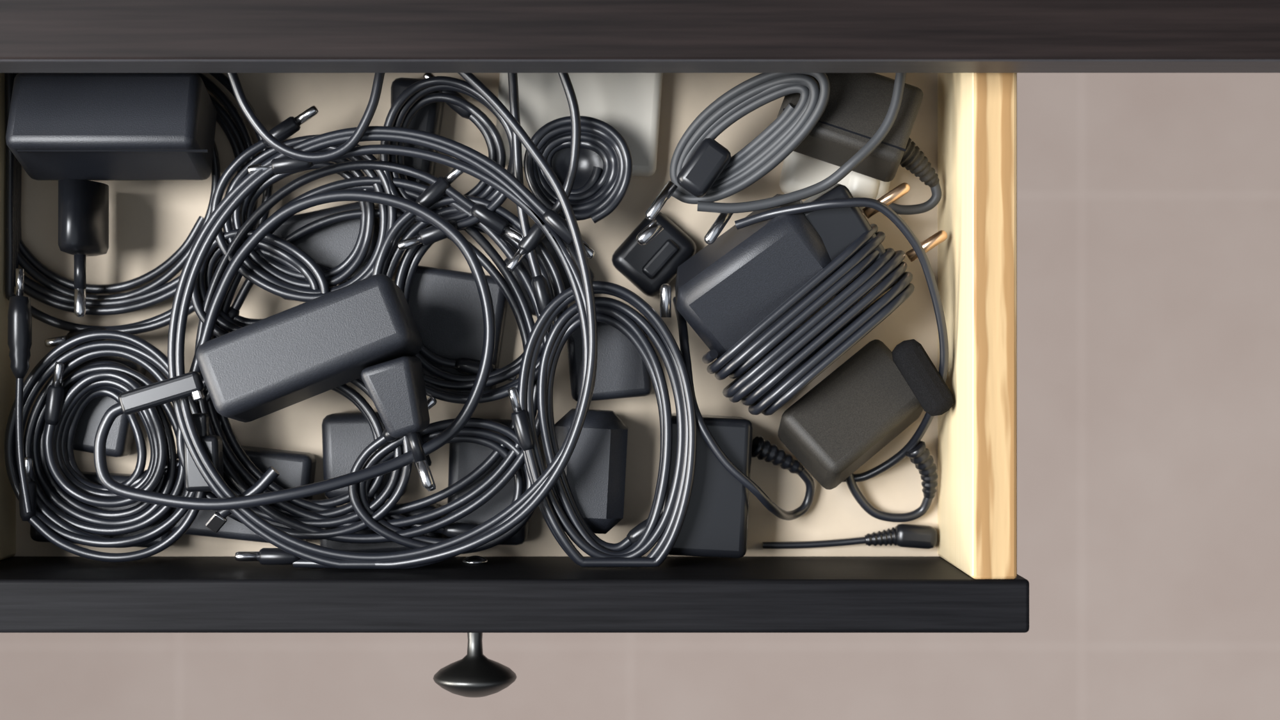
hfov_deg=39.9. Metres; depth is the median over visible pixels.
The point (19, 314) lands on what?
cable
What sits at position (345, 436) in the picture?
power adapter
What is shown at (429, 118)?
plug
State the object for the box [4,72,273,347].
power adapter
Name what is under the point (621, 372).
power adapter
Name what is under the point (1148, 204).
floor
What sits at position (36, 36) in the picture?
desk
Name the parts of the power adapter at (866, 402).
power cord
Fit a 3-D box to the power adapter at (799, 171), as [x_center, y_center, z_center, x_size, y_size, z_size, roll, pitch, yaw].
[0.072,-0.067,0.652,0.040,0.015,0.019,12,90,0]
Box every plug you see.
[390,77,671,317]
[611,211,696,296]
[636,137,733,245]
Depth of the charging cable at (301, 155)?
0.61 m
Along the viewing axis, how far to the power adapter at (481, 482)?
0.63 m
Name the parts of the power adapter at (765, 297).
power cord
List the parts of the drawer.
pull knob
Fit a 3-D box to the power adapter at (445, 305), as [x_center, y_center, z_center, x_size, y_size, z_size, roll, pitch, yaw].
[-0.061,-0.027,0.643,0.071,0.032,0.086,0,90,0]
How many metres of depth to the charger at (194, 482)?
0.62 m
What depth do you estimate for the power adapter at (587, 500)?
0.62 m
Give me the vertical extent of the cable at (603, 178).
0.019 m
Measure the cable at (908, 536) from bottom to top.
0.008 m
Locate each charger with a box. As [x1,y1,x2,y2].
[93,189,495,532]
[183,412,223,492]
[496,72,663,176]
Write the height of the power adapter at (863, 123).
0.042 m
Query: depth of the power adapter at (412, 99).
0.63 m
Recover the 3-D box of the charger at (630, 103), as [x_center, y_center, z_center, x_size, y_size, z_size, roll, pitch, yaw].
[-0.022,-0.093,0.653,0.060,0.012,0.046,4,90,0]
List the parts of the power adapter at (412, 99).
power cord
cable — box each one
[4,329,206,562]
[7,268,32,512]
[167,72,597,568]
[505,72,581,334]
[523,115,632,223]
[762,523,937,549]
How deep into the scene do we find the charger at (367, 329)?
0.59 m
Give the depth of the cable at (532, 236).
0.62 m
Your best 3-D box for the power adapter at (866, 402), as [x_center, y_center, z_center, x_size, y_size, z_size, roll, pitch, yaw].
[0.087,0.031,0.640,0.051,0.040,0.065,-42,90,0]
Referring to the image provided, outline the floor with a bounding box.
[0,72,1279,719]
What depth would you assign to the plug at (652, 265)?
0.65 m
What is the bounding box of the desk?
[0,0,1279,72]
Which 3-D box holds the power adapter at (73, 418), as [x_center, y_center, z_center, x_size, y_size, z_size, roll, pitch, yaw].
[-0.192,0.025,0.643,0.053,0.032,0.057,0,90,0]
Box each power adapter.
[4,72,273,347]
[43,349,178,507]
[170,377,435,543]
[190,105,397,337]
[194,160,547,545]
[320,396,536,554]
[321,411,407,499]
[371,168,568,403]
[380,72,595,316]
[507,280,696,567]
[566,318,652,401]
[657,296,814,558]
[669,72,941,215]
[675,182,954,481]
[777,339,937,522]
[779,151,890,211]
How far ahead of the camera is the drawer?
0.63 m
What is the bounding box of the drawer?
[0,72,1029,697]
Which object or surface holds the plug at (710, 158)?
on the power adapter at (863, 123)

